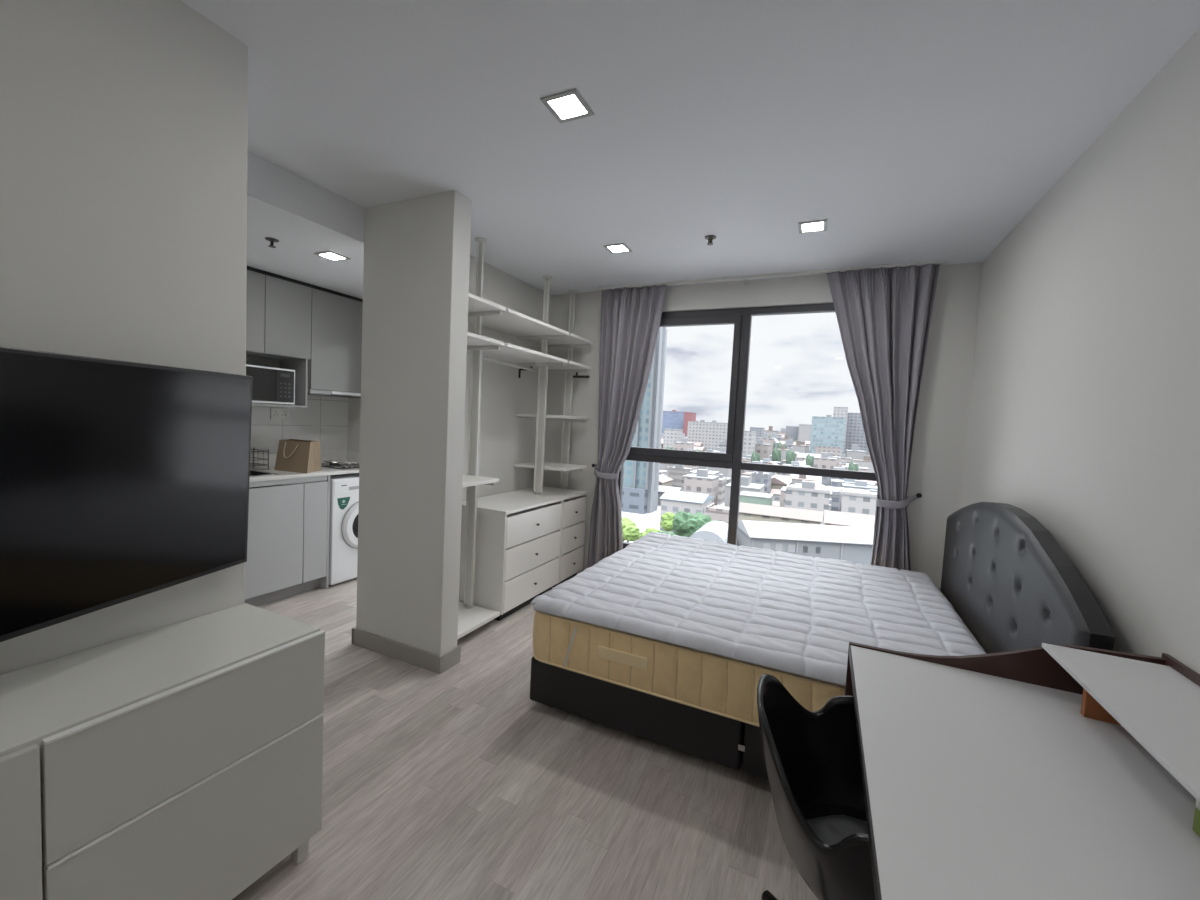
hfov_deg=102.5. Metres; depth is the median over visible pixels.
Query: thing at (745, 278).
track
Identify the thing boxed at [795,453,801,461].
house
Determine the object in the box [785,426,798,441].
apartment block
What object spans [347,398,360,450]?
wall
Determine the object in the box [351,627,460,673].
baseboard
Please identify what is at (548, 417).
shelf
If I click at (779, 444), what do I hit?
tree
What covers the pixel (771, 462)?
house
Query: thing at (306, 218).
ceiling
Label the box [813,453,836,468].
house
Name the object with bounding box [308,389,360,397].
hood
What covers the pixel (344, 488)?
washing machine
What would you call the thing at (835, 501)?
apartment block
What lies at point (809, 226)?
diffuser
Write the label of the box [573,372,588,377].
shelf bracket
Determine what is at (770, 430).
house
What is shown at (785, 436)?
house
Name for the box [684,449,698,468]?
house
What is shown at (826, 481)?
house
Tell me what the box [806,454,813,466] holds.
tree
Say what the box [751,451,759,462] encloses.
tree
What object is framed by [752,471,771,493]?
apartment block
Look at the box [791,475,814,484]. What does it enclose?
house
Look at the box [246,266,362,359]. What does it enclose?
upper cabinet
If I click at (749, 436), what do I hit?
apartment block
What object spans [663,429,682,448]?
apartment block
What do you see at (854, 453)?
house
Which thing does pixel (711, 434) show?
apartment block
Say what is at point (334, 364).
upper cabinet
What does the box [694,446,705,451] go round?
house
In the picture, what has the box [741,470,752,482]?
house
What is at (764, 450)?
house
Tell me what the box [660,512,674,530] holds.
tree
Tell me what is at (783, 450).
house
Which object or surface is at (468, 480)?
shelf
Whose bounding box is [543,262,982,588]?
wall
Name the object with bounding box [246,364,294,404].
microwave
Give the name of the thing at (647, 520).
ground
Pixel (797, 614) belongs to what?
topper
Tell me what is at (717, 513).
house
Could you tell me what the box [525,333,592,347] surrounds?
shelf
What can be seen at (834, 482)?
house
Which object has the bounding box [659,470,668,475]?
house
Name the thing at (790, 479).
house
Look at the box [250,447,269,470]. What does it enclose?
dish rack
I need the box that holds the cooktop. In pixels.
[321,460,358,468]
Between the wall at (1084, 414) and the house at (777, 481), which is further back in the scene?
the house at (777, 481)
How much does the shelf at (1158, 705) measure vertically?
0.012 m
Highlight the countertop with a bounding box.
[249,466,358,481]
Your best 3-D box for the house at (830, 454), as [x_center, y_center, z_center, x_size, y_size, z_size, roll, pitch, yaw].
[158.035,11.316,330.351,10.939,19.411,10.418,4,4,25]
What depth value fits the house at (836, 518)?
101.53 m
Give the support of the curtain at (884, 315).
hanging from the track
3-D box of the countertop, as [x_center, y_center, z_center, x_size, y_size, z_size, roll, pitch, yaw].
[-2.614,0.181,3.539,0.618,0.026,2.148,4,4,25]
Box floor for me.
[232,573,818,899]
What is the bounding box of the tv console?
[0,603,324,899]
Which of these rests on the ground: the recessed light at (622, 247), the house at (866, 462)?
the house at (866, 462)
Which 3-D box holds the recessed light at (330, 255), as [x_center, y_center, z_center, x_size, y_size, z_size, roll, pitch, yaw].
[-1.736,-1.257,3.124,0.152,0.006,0.152,4,4,25]
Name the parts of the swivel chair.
leg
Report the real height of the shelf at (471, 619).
0.099 m
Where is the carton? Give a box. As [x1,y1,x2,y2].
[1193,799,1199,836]
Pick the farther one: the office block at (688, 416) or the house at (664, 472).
the office block at (688, 416)
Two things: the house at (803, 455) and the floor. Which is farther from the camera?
the house at (803, 455)
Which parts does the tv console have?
door, panel, drawer, drawer, leg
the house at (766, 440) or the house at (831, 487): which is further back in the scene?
the house at (766, 440)
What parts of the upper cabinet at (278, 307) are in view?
door, door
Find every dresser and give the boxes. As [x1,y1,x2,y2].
[459,491,562,620]
[515,486,586,586]
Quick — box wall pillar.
[356,190,471,655]
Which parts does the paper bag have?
handle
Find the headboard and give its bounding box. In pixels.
[940,502,1114,653]
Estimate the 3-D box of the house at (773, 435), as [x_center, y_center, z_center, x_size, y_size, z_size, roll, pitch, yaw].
[249.853,-9.707,693.002,21.790,28.148,33.094,4,4,25]
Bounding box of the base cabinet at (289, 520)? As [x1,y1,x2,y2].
[244,475,329,606]
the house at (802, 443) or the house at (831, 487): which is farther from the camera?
the house at (802, 443)
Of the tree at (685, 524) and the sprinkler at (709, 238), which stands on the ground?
the tree at (685, 524)
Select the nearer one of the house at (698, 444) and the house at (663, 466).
the house at (663, 466)
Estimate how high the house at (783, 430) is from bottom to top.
36.817 m
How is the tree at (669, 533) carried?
on the ground
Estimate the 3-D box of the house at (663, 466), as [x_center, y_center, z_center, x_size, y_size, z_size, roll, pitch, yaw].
[35.787,11.555,268.667,7.555,14.101,12.461,4,4,25]
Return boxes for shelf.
[246,355,307,407]
[457,602,499,639]
[462,474,498,487]
[467,332,503,349]
[467,343,567,365]
[468,293,505,316]
[468,308,568,339]
[514,462,586,470]
[516,413,588,422]
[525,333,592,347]
[532,361,591,371]
[1042,643,1199,801]
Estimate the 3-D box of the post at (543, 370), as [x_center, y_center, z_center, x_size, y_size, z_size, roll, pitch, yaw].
[-0.487,-0.534,4.090,0.084,1.837,0.084,4,4,25]
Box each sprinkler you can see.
[265,237,278,247]
[705,235,715,244]
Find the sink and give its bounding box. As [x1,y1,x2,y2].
[249,470,279,488]
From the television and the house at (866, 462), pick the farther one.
the house at (866, 462)
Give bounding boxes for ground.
[621,502,724,542]
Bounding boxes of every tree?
[622,517,639,541]
[639,528,660,538]
[658,531,678,535]
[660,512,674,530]
[672,511,712,536]
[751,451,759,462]
[772,448,780,461]
[777,442,785,448]
[786,449,794,463]
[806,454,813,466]
[848,461,858,470]
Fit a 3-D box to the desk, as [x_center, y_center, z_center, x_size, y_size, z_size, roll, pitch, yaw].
[0.866,0.994,0.844,0.752,0.905,1.397,4,4,25]
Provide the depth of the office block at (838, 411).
464.10 m
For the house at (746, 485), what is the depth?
172.37 m
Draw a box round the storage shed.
[690,521,727,542]
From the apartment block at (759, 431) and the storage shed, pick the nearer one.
the storage shed
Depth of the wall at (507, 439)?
4.09 m
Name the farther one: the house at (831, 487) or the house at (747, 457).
the house at (747, 457)
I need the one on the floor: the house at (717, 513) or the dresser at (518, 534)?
the dresser at (518, 534)
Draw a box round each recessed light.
[314,251,350,261]
[540,88,593,122]
[604,243,631,253]
[798,219,826,233]
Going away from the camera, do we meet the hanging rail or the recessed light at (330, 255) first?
the recessed light at (330, 255)
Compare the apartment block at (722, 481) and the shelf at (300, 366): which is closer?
the shelf at (300, 366)
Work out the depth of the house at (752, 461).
255.18 m
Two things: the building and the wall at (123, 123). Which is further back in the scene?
the building
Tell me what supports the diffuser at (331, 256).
attached to the recessed light at (330, 255)
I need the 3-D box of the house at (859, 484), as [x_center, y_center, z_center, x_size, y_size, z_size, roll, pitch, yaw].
[112.036,19.602,206.087,15.340,12.832,10.100,4,4,25]
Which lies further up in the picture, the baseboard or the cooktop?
the cooktop
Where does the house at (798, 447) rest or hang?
on the ground
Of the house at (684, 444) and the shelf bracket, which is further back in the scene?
the house at (684, 444)
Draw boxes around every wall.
[0,0,247,674]
[250,356,347,452]
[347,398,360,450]
[462,255,549,500]
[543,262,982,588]
[960,27,1199,673]
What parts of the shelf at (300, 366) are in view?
panel, panel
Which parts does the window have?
casement frame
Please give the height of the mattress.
0.243 m
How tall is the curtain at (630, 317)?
2.605 m
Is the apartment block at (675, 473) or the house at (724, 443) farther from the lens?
the house at (724, 443)
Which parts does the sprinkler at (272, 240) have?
plate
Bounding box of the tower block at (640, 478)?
[621,327,666,513]
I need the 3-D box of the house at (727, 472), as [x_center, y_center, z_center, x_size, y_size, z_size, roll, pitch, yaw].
[61.000,12.601,255.832,15.568,15.988,9.440,4,4,25]
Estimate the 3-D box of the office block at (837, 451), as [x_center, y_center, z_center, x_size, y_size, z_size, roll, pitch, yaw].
[190.709,7.738,403.702,20.405,21.220,12.300,4,4,25]
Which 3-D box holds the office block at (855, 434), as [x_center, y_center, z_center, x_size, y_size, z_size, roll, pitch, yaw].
[262.383,-10.133,489.963,22.883,53.863,30.300,4,4,25]
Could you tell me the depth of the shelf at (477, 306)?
3.11 m
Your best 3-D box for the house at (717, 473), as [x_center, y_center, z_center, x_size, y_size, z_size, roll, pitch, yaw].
[49.198,14.439,227.501,11.504,14.459,14.529,4,4,25]
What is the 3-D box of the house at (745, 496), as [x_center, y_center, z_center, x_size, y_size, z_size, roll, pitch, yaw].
[51.112,20.171,159.041,10.092,11.185,10.300,4,4,25]
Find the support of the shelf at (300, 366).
attached to the wall at (324, 419)
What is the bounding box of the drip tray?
[250,466,269,470]
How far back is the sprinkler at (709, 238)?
3.01 m
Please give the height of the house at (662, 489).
7.613 m
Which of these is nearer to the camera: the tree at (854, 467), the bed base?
the bed base
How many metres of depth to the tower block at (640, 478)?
174.65 m
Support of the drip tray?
on the dish rack
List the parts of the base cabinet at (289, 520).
door, door, panel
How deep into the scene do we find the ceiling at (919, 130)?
1.84 m
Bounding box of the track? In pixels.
[598,260,947,289]
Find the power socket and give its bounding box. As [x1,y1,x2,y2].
[270,408,288,418]
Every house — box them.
[658,485,682,505]
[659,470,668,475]
[659,474,672,485]
[659,490,713,532]
[660,463,673,469]
[673,438,693,450]
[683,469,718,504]
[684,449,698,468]
[689,466,719,475]
[690,442,702,446]
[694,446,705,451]
[705,503,728,523]
[708,467,730,477]
[713,447,725,452]
[719,439,726,447]
[719,474,730,483]
[724,476,764,506]
[738,502,822,524]
[740,491,773,505]
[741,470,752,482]
[742,455,751,462]
[745,461,769,472]
[755,439,770,459]
[757,433,774,454]
[760,458,780,464]
[764,426,777,435]
[767,461,778,474]
[770,489,780,501]
[771,433,782,440]
[771,474,789,489]
[772,501,779,506]
[777,445,789,464]
[778,428,785,434]
[780,435,792,440]
[780,483,801,506]
[782,461,809,475]
[784,477,821,483]
[785,440,795,448]
[790,474,821,480]
[791,440,806,452]
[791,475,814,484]
[795,452,820,460]
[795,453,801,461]
[801,442,809,452]
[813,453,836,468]
[815,481,824,486]
[820,485,869,498]
[821,467,844,485]
[824,510,874,527]
[828,452,839,466]
[831,478,875,486]
[839,461,848,467]
[840,454,851,462]
[842,463,867,471]
[842,480,876,489]
[846,444,865,461]
[853,456,873,471]
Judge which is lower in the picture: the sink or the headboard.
the headboard
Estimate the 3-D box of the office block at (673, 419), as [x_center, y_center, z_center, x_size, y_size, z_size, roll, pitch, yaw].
[100.671,-26.988,648.787,28.933,53.094,22.300,4,4,25]
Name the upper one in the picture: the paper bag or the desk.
the paper bag
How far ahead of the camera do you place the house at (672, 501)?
140.06 m
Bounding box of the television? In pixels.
[0,346,252,641]
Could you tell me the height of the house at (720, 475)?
9.309 m
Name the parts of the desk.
panel, panel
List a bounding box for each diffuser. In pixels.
[320,253,343,259]
[549,95,586,118]
[608,245,627,251]
[802,222,822,231]
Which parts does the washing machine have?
control panel, door glass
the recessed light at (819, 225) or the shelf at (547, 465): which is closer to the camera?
the recessed light at (819, 225)
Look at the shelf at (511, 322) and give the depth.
3.68 m
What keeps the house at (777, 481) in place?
on the ground
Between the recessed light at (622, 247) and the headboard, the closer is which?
the headboard
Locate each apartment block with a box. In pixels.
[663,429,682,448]
[666,464,696,487]
[682,472,726,504]
[687,420,727,450]
[743,431,755,456]
[750,427,763,438]
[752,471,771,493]
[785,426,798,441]
[785,480,829,524]
[798,424,810,441]
[831,488,840,511]
[839,487,876,515]
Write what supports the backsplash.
on the countertop
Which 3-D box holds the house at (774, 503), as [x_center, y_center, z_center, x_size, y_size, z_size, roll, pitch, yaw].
[70.715,22.661,186.573,13.423,4.942,8.465,4,4,25]
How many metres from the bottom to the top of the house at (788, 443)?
24.051 m
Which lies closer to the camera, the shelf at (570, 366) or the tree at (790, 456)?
the shelf at (570, 366)
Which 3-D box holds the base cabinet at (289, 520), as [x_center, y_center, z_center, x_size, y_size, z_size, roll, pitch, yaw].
[-2.773,0.663,3.298,0.598,0.921,1.546,4,4,25]
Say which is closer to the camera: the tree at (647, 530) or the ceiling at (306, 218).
the ceiling at (306, 218)
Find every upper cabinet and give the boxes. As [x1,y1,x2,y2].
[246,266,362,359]
[308,288,362,392]
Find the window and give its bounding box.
[618,303,878,552]
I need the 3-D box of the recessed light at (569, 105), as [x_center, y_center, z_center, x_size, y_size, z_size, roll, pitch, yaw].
[-0.122,-1.302,1.827,0.152,0.006,0.152,4,4,25]
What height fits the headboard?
1.158 m
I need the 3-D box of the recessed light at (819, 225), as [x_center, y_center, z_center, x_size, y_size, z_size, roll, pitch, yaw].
[1.232,-1.292,2.786,0.152,0.006,0.152,4,4,25]
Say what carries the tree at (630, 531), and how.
on the ground
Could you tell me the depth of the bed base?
2.12 m
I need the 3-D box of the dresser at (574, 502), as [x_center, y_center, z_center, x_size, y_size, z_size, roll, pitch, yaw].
[-0.453,0.774,4.390,0.537,0.800,0.452,4,4,25]
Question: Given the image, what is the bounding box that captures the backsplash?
[250,450,359,466]
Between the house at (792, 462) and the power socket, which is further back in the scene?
the house at (792, 462)
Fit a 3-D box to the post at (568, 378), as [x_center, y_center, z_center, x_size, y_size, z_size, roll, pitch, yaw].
[-0.296,-0.548,4.497,0.084,1.837,0.084,4,4,25]
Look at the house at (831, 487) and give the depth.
191.96 m
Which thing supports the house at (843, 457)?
on the ground
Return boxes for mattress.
[533,585,977,726]
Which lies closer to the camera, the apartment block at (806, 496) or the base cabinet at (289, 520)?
the base cabinet at (289, 520)
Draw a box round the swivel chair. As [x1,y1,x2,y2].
[757,674,874,899]
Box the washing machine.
[329,473,358,585]
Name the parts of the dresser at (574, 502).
drawer, drawer, drawer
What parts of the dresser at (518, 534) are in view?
drawer, drawer, drawer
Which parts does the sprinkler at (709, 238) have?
plate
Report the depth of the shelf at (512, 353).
3.71 m
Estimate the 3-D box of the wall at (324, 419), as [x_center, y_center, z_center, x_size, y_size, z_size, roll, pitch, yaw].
[-2.954,-0.133,3.732,0.200,2.440,2.270,4,4,25]
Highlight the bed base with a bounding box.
[530,656,768,780]
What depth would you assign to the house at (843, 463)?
369.38 m
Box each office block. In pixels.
[662,410,683,433]
[683,412,695,436]
[809,415,845,454]
[815,446,841,456]
[833,407,847,454]
[844,413,868,455]
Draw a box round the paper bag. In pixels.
[274,439,320,472]
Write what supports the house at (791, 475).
on the ground
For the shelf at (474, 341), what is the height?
0.050 m
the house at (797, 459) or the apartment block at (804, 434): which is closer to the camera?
the house at (797, 459)
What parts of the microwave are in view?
door, control panel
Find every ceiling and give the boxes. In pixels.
[180,0,1199,294]
[247,151,364,298]
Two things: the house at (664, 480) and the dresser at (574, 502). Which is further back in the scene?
the house at (664, 480)
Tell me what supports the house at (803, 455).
on the ground
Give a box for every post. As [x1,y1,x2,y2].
[463,237,486,608]
[534,276,551,494]
[560,290,576,488]
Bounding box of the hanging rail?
[482,357,535,370]
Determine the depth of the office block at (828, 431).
424.74 m
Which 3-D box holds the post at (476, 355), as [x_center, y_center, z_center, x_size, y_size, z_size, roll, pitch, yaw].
[-0.868,-0.157,3.331,0.084,2.539,0.084,4,4,25]
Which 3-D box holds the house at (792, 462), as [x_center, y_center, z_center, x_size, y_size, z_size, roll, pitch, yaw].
[126.163,14.127,309.857,16.216,13.061,10.677,4,4,25]
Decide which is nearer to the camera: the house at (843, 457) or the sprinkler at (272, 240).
the sprinkler at (272, 240)
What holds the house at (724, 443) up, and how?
on the ground
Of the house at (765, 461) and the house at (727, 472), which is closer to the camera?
the house at (727, 472)
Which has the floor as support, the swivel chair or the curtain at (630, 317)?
the swivel chair
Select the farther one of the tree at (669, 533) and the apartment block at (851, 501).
the apartment block at (851, 501)
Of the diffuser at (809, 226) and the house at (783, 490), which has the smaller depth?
the diffuser at (809, 226)
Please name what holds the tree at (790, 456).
on the ground
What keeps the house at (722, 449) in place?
on the ground
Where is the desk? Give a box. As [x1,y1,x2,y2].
[845,641,1199,899]
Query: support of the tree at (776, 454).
on the ground
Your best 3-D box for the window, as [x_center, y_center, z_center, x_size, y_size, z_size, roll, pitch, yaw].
[1.147,-0.086,3.982,2.160,2.140,0.082,4,4,25]
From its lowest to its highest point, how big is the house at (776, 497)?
7.791 m
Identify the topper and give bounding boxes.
[530,532,985,685]
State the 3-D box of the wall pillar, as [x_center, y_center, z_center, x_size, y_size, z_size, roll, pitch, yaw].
[-1.116,-0.090,2.837,0.685,2.640,0.140,4,4,25]
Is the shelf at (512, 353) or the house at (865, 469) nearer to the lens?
the shelf at (512, 353)
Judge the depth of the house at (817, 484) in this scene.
216.19 m
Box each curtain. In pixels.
[587,285,666,567]
[827,263,939,570]
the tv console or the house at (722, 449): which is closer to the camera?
the tv console
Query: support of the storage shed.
on the ground
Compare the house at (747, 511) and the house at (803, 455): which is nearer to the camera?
the house at (747, 511)

